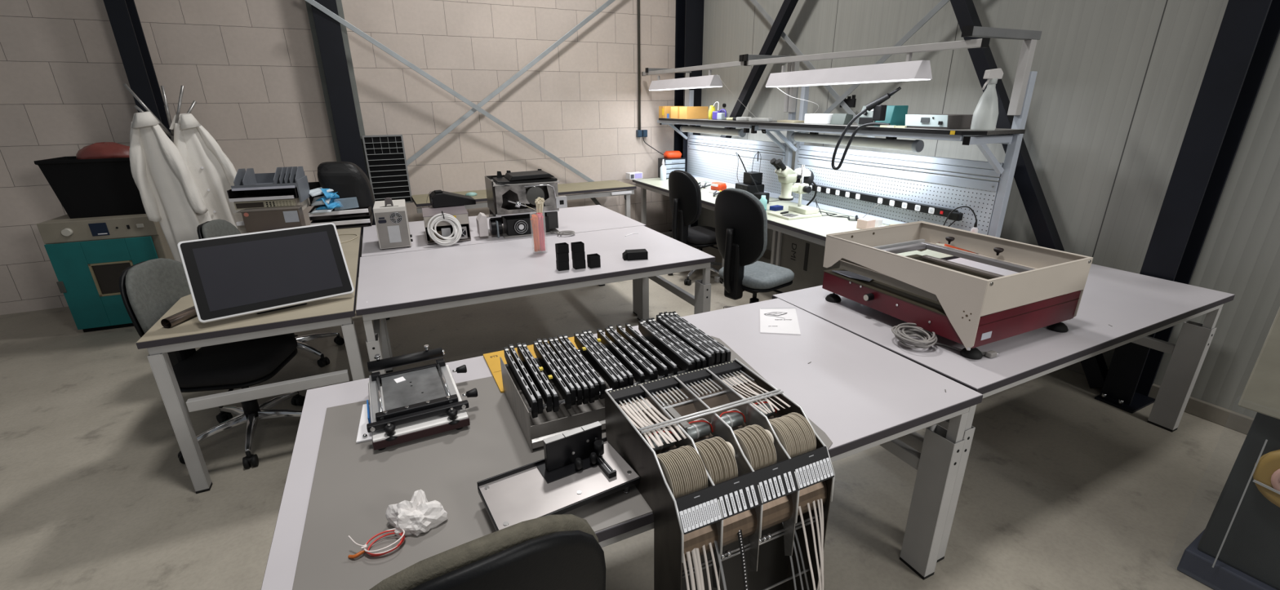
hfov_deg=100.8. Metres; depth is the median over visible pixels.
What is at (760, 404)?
tape
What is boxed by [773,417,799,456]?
reel
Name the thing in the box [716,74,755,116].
string
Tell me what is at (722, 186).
case
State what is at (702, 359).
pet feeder
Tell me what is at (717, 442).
reel
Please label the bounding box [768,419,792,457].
reel
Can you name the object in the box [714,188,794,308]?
office chair
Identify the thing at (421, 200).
desk
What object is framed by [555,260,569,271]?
box
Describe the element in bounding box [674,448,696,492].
reel
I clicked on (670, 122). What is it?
shelf
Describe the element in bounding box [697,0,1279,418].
wall
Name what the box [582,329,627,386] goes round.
pet feeder
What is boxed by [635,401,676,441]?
tape
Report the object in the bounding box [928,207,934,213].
socket
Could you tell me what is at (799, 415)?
reel
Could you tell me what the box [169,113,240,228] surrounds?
lab coat
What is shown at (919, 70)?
lamp
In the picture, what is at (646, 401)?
tape
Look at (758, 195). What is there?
block
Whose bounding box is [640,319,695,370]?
pet feeder
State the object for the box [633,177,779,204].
countertop
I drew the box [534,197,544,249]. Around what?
bundle
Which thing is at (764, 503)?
rack
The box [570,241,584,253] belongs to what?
box
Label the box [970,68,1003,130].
bottle
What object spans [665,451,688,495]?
reel
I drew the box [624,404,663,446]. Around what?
tape
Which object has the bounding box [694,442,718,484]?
reel
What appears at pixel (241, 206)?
instrument
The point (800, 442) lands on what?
reel
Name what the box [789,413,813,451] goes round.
reel
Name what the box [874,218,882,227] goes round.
jar
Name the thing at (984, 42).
rail
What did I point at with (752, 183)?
station
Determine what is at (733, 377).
tape
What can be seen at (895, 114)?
station
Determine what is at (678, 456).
reel
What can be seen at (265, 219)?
enclosure
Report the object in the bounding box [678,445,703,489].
reel
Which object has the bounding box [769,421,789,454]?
reel
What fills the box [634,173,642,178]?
print
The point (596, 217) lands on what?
work table
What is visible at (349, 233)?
cable
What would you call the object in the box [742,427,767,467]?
reel
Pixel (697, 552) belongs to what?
tape
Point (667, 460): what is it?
reel
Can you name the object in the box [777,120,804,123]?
heap
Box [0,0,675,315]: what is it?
wall
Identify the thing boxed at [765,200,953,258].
countertop
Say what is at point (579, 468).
tray
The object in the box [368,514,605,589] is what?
office chair
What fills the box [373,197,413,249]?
supplies
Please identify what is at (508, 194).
electronic device
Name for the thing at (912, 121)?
meter
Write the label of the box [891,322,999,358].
power cable
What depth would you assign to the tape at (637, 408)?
1.28 m
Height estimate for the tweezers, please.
0.008 m
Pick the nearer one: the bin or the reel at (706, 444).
the reel at (706, 444)
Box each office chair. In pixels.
[119,257,305,468]
[196,219,344,367]
[308,161,374,209]
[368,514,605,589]
[667,169,722,285]
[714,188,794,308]
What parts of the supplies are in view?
handle, plate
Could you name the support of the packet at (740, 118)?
on the shelf at (670, 122)
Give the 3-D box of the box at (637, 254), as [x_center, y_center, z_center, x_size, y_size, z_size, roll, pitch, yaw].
[-0.031,-0.244,3.206,0.145,0.048,0.075,-4,20,-11]
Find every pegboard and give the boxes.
[688,134,786,198]
[790,144,1003,235]
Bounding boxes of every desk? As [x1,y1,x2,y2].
[136,226,365,493]
[411,180,636,217]
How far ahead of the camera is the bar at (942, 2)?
3.98 m
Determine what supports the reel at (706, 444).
in the rack at (764, 503)
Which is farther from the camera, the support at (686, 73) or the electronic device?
the support at (686, 73)
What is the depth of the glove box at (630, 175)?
6.62 m
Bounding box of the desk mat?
[292,336,832,589]
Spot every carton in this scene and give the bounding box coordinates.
[694,177,704,182]
[804,113,833,124]
[856,217,875,229]
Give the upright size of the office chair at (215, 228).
0.978 m
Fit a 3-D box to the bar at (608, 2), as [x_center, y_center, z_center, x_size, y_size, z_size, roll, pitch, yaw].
[-1.074,-2.606,5.777,3.224,2.265,0.006,-10,22,-25]
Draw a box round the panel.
[361,134,413,203]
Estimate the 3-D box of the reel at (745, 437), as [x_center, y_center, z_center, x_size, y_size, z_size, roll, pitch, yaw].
[0.242,0.377,1.251,0.006,0.115,0.115,-10,22,-24]
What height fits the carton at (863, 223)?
0.070 m
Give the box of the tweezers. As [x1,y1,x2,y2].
[782,213,798,217]
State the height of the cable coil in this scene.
0.223 m
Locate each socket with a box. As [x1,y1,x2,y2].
[635,129,647,137]
[844,191,849,197]
[855,193,860,199]
[877,197,882,204]
[888,200,894,206]
[901,202,906,208]
[914,204,920,211]
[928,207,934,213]
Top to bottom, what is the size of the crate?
0.430 m
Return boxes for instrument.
[233,197,311,234]
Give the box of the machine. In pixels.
[36,213,174,332]
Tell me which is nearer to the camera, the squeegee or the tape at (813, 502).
the tape at (813, 502)
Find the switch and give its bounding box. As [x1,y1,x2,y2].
[136,223,143,227]
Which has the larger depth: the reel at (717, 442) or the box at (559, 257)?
the box at (559, 257)
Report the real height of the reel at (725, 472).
0.115 m
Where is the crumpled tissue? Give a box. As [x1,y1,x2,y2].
[385,488,448,537]
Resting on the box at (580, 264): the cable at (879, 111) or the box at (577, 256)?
the box at (577, 256)
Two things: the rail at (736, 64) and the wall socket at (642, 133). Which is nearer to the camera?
the rail at (736, 64)
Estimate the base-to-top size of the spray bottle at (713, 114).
0.180 m
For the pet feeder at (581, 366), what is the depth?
1.57 m
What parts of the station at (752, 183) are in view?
cord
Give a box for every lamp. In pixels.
[648,70,723,90]
[680,124,746,137]
[764,53,932,87]
[791,132,924,152]
[794,168,817,205]
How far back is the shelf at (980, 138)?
3.32 m
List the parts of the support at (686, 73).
arm, post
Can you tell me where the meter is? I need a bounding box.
[905,114,973,128]
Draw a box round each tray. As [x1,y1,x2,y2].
[226,187,298,199]
[231,171,305,188]
[308,205,371,220]
[310,211,373,229]
[476,421,639,531]
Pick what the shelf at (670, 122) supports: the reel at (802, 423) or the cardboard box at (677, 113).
the cardboard box at (677, 113)
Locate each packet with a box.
[736,116,751,120]
[748,117,772,121]
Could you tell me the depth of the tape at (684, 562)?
1.12 m
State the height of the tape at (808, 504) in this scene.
0.524 m
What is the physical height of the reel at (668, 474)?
0.115 m
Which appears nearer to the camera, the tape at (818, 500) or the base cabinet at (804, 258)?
the tape at (818, 500)
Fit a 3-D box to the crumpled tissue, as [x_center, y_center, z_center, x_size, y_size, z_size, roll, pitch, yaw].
[-0.500,0.481,1.175,0.102,0.061,0.104,16,26,38]
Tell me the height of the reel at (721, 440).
0.115 m
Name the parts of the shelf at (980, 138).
rail, rail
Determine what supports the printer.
on the work table at (1136, 306)
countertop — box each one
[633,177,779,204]
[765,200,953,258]
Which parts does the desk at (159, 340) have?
leg, frame, leg, leg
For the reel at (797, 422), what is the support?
in the rack at (764, 503)
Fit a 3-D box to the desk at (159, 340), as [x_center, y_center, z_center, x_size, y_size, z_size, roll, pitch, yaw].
[-2.128,0.164,3.320,0.780,0.760,2.150,-10,22,-24]
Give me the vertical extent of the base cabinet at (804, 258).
0.660 m
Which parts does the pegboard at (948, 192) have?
power strip, rail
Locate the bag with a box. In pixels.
[75,142,129,159]
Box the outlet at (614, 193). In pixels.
[611,191,631,195]
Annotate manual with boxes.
[760,307,800,334]
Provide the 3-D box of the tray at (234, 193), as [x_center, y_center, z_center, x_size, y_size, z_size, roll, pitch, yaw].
[-2.631,-0.735,3.755,0.400,0.075,0.300,-7,21,-18]
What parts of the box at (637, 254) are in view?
spout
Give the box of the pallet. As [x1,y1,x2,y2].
[1177,306,1279,589]
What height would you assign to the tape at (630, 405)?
0.013 m
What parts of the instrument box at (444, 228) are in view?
lid, fan frame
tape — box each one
[619,406,654,448]
[621,404,661,447]
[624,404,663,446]
[628,404,669,444]
[631,402,674,442]
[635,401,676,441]
[640,400,681,440]
[644,399,687,439]
[683,555,689,589]
[685,551,695,589]
[691,548,701,589]
[694,547,704,589]
[702,545,711,589]
[708,542,719,589]
[721,379,770,413]
[725,378,771,413]
[728,377,775,412]
[732,376,779,410]
[736,375,785,408]
[737,392,768,414]
[737,529,748,589]
[740,374,790,407]
[798,506,816,589]
[807,502,821,589]
[812,500,823,589]
[816,498,823,589]
[817,499,823,568]
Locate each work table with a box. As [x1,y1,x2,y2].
[261,297,982,589]
[355,225,715,374]
[361,204,646,357]
[772,253,1235,562]
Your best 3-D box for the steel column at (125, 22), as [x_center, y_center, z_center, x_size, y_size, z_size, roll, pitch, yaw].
[-4.118,-2.748,4.020,0.250,5.800,0.280,-10,22,-25]
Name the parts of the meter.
panel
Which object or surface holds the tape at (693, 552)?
hanging from the rack at (764, 503)
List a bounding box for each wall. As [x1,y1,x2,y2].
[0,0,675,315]
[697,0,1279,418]
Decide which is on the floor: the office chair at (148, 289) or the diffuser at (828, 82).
the office chair at (148, 289)
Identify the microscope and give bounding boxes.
[767,158,822,220]
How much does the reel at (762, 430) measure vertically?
0.115 m
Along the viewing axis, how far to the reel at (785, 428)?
1.25 m
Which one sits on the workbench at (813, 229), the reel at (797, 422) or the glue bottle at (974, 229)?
the glue bottle at (974, 229)
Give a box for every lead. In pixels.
[643,137,663,155]
[943,206,977,227]
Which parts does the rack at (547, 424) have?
support rod, support rod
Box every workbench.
[632,86,798,283]
[722,71,1037,286]
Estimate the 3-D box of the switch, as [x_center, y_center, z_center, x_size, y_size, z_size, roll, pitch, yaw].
[-3.836,-0.532,4.062,0.040,0.027,0.006,-9,21,-21]
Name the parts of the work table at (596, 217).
leg, leg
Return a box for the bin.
[663,151,681,159]
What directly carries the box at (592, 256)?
on the box at (593, 264)
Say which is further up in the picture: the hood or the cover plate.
the hood
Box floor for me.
[0,231,1246,589]
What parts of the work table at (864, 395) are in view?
frame, leg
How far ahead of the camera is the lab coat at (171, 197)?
3.69 m
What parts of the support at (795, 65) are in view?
arm, post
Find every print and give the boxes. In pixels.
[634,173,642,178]
[760,307,795,309]
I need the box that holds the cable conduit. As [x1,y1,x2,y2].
[636,0,640,130]
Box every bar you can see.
[304,0,594,182]
[406,0,615,165]
[750,0,875,137]
[783,0,950,155]
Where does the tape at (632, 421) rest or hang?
attached to the rack at (764, 503)
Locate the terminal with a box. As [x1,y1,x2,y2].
[426,190,475,208]
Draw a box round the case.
[711,182,726,191]
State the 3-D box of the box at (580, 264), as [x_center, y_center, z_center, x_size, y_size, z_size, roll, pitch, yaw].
[-0.349,-0.180,3.033,0.062,0.050,0.052,-10,22,-24]
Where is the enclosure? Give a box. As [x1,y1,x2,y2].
[240,205,306,233]
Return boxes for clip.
[743,128,749,133]
[840,95,856,107]
[894,125,906,128]
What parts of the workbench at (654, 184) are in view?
frame, post, post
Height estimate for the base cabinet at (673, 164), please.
0.240 m
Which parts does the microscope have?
plate, arm, post, focus knob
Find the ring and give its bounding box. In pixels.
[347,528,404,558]
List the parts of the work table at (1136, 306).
leg, frame, leg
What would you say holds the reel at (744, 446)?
in the rack at (764, 503)
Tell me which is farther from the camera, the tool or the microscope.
the tool
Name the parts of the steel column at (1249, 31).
plate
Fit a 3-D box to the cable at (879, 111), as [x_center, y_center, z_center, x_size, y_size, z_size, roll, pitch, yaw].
[1.556,-1.139,3.663,0.399,0.555,0.090,15,25,37]
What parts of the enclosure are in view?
lid, label plate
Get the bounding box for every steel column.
[102,0,171,140]
[305,0,375,273]
[669,0,704,231]
[1094,0,1279,413]
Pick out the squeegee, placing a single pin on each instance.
(945, 245)
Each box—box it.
[422,205,471,244]
[555,242,568,253]
[555,252,568,262]
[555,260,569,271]
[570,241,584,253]
[571,251,585,261]
[572,259,586,269]
[586,253,599,263]
[586,258,600,268]
[622,248,648,260]
[626,172,642,179]
[658,106,684,118]
[671,106,708,119]
[769,204,783,211]
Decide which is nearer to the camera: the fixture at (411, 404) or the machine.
the fixture at (411, 404)
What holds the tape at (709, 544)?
hanging from the rack at (764, 503)
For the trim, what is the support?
attached to the wall at (1117, 84)
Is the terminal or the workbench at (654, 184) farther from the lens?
the workbench at (654, 184)
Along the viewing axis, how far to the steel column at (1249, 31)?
2.62 m
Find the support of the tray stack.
on the instrument
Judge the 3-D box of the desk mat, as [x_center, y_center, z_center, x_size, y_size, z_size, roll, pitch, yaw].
[-0.178,0.374,1.560,1.390,0.003,0.840,-10,22,-24]
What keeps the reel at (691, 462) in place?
in the rack at (764, 503)
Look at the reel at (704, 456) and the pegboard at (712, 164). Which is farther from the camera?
the pegboard at (712, 164)
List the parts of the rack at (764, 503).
plate, motor, motor, cross rod, cross rod, motor, rod, rod, label panel, motor, plate, rod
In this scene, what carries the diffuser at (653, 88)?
attached to the lamp at (710, 81)
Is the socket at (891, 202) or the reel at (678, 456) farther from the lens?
the socket at (891, 202)
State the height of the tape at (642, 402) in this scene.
0.013 m
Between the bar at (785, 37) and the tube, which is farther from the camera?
the bar at (785, 37)
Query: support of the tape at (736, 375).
attached to the rack at (764, 503)
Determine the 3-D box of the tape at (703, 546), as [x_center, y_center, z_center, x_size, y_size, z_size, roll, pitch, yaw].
[0.149,0.733,1.201,0.024,0.524,0.084,-10,22,-24]
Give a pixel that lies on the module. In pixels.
(837, 118)
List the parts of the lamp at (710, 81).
plate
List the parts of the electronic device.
plate, slide plate, drum motor, plate, plate, plate, lid, plate, tube rail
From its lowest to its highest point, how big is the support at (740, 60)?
0.473 m
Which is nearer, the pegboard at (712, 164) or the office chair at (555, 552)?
the office chair at (555, 552)
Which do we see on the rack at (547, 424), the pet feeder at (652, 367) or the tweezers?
the pet feeder at (652, 367)
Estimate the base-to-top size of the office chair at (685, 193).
1.067 m
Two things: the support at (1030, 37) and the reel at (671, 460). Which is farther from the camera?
the support at (1030, 37)
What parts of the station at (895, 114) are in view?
panel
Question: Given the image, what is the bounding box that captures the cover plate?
[355,402,372,443]
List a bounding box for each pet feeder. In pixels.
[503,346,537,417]
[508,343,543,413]
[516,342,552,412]
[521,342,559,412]
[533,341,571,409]
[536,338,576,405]
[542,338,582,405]
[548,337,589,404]
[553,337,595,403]
[557,334,599,399]
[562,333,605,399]
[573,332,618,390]
[578,332,624,388]
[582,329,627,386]
[586,329,633,386]
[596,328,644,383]
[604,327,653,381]
[608,324,657,379]
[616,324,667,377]
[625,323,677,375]
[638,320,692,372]
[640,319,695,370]
[646,318,701,369]
[650,317,706,368]
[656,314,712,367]
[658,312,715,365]
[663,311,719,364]
[667,311,725,364]
[671,311,730,362]
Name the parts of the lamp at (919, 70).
plate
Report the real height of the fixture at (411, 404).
0.126 m
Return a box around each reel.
[656,454,676,498]
[657,453,679,497]
[662,453,684,497]
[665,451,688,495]
[666,449,692,493]
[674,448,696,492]
[677,448,700,491]
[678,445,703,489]
[684,445,707,488]
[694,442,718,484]
[694,443,714,483]
[697,440,723,483]
[702,439,728,481]
[709,438,733,479]
[711,436,737,478]
[733,430,758,471]
[733,431,753,476]
[736,428,763,469]
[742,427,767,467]
[744,425,772,466]
[752,424,776,464]
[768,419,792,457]
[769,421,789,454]
[771,418,795,457]
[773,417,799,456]
[777,417,803,454]
[781,414,809,452]
[782,416,806,453]
[787,412,816,449]
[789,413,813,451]
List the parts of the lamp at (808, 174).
arm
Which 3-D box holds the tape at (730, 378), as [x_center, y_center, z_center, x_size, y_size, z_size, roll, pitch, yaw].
[0.296,0.256,1.396,0.016,0.012,0.195,-10,22,-24]
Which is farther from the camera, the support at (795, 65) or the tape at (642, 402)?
the support at (795, 65)
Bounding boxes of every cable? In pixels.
[337,233,357,243]
[550,231,574,235]
[826,213,857,221]
[831,86,901,170]
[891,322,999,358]
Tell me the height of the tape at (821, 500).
0.524 m
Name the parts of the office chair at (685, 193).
backrest, leg, seat, leg, leg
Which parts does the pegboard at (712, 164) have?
panel, rail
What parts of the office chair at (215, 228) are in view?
backrest, leg, leg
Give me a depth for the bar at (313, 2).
5.30 m
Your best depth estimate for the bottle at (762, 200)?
4.60 m
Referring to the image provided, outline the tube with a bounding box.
[160,306,196,328]
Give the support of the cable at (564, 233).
on the work table at (411, 282)
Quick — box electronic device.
[475,168,567,238]
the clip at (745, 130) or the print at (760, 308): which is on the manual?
the print at (760, 308)
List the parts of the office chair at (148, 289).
backrest, leg, leg, seat, leg, leg, leg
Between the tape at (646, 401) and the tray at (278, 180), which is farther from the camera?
the tray at (278, 180)
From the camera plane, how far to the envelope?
1.92 m
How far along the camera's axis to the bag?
4.01 m
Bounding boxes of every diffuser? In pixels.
[651,86,722,90]
[766,79,930,87]
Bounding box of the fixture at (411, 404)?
[366,344,477,450]
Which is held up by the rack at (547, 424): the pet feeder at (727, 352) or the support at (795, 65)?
the pet feeder at (727, 352)
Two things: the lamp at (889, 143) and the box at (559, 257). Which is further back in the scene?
the lamp at (889, 143)
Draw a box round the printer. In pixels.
[822,221,1093,359]
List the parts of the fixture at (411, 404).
rail, guide rod, clamp knob, hinge plate, stencil plate, plate, guide rod, rail, clamp knob, knob, knob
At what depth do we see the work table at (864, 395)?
1.77 m
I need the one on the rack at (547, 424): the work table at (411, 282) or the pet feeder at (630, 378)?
the pet feeder at (630, 378)
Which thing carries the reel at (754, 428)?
in the rack at (764, 503)
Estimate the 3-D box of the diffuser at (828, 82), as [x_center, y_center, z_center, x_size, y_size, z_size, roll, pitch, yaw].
[1.363,-1.472,3.687,0.136,0.008,1.392,-9,22,-23]
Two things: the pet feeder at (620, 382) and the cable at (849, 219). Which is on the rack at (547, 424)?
the pet feeder at (620, 382)
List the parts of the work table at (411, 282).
leg, leg, frame, leg, leg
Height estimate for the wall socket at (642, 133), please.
0.085 m
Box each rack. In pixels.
[499,336,726,452]
[604,358,835,589]
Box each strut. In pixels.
[716,0,798,148]
[950,0,1108,388]
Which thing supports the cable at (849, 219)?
on the workbench at (813, 229)
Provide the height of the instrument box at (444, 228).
0.188 m
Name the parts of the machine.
handle, control panel, door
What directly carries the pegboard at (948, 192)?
on the workbench at (813, 229)
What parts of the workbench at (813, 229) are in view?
frame, post, post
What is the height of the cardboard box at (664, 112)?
0.136 m
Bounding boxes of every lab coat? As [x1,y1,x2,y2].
[128,111,212,262]
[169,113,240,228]
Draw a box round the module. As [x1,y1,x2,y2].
[830,113,853,124]
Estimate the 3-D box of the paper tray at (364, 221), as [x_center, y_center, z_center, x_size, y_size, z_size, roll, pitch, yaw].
[-2.359,-0.590,4.209,0.410,0.060,0.348,-9,21,-22]
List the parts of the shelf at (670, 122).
rail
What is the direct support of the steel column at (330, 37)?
on the floor
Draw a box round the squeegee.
[944,244,976,253]
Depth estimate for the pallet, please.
1.77 m
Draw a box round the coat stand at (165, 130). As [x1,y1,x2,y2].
[123,83,196,143]
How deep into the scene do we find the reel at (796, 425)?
1.26 m
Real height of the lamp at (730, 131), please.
0.131 m
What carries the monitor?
on the desk at (159, 340)
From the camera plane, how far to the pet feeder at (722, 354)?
1.70 m
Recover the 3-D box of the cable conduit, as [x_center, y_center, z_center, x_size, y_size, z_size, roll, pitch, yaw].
[-0.025,-4.128,5.860,0.030,4.400,0.032,-10,22,-25]
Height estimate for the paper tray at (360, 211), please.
0.060 m
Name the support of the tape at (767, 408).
attached to the rack at (764, 503)
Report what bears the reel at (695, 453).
in the rack at (764, 503)
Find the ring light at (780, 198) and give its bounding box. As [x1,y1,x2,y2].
[777,197,793,200]
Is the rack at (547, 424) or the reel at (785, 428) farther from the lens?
the rack at (547, 424)
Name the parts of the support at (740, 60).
post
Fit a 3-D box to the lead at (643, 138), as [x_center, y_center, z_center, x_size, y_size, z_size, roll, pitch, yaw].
[0.224,-1.865,6.703,0.376,0.256,0.030,-3,20,-7]
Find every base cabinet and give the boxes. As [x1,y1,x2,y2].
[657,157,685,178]
[770,230,839,294]
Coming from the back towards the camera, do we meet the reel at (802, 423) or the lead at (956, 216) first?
the lead at (956, 216)
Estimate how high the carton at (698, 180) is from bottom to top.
0.032 m
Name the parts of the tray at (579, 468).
dark plate, clamp knob, clamp knob, slide rail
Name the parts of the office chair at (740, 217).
backrest, seat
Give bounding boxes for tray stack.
[226,166,311,202]
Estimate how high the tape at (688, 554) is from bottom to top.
0.524 m
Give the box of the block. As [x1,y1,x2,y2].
[753,191,769,204]
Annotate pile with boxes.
[309,186,343,213]
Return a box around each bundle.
[530,214,540,251]
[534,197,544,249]
[536,213,545,251]
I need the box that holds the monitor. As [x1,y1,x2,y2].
[177,222,354,323]
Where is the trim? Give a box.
[697,225,1253,435]
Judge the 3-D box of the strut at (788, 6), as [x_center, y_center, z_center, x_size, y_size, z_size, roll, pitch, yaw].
[1.233,-2.359,5.356,0.085,3.419,2.567,-10,22,-25]
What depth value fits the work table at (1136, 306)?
2.29 m
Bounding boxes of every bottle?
[660,159,666,180]
[708,102,728,119]
[759,195,767,209]
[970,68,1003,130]
[970,219,977,233]
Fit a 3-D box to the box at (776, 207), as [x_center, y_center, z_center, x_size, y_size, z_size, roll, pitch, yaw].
[1.194,-0.761,4.630,0.100,0.035,0.070,-13,23,-32]
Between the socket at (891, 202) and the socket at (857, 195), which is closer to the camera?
the socket at (891, 202)
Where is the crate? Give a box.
[34,155,146,218]
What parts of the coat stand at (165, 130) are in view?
arm, arm, arm, arm, arm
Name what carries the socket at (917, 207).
attached to the pegboard at (948, 192)
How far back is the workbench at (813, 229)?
3.80 m
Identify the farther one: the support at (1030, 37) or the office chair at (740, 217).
the office chair at (740, 217)
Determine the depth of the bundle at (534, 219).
3.30 m
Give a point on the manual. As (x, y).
(784, 321)
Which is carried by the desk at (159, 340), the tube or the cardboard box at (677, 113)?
the tube
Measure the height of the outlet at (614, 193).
0.030 m
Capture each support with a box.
[645,67,691,106]
[738,54,791,112]
[742,53,799,112]
[960,25,1041,115]
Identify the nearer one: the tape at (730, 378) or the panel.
the tape at (730, 378)
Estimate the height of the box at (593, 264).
0.050 m
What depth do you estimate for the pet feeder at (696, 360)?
1.71 m
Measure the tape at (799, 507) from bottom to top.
0.524 m
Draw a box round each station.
[735,151,764,194]
[857,105,908,126]
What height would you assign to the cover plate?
0.015 m
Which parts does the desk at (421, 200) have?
rail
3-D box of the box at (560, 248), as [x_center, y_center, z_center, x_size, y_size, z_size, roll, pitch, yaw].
[-0.439,-0.264,2.985,0.062,0.050,0.052,-10,22,-26]
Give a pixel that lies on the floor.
(1063, 487)
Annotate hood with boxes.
[794,168,810,177]
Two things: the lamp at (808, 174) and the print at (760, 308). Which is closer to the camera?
the print at (760, 308)
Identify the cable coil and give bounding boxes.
[426,210,462,246]
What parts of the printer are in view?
knob, panel, plate, rail, panel, star knob, screen frame, star knob, panel, panel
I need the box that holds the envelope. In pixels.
[483,337,578,392]
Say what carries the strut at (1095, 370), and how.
on the floor
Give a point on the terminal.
(438, 198)
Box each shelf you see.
[657,118,786,150]
[755,121,1025,173]
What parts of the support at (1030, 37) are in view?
arm, post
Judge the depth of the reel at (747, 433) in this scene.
1.21 m
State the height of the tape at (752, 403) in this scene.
0.012 m
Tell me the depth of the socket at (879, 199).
4.08 m
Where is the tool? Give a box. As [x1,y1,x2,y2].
[713,190,719,196]
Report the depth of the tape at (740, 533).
1.18 m
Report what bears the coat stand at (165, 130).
on the floor
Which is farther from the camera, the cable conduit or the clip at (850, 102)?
the cable conduit
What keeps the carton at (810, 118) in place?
on the shelf at (980, 138)
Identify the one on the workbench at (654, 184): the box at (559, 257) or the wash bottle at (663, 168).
the wash bottle at (663, 168)
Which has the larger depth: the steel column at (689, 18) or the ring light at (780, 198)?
the steel column at (689, 18)
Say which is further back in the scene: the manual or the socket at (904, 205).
the socket at (904, 205)
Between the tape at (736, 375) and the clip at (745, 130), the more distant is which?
the clip at (745, 130)
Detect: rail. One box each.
[641,61,746,75]
[745,37,990,66]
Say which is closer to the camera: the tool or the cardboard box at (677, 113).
the tool
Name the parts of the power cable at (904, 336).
cord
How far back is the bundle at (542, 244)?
3.31 m
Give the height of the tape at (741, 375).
0.012 m

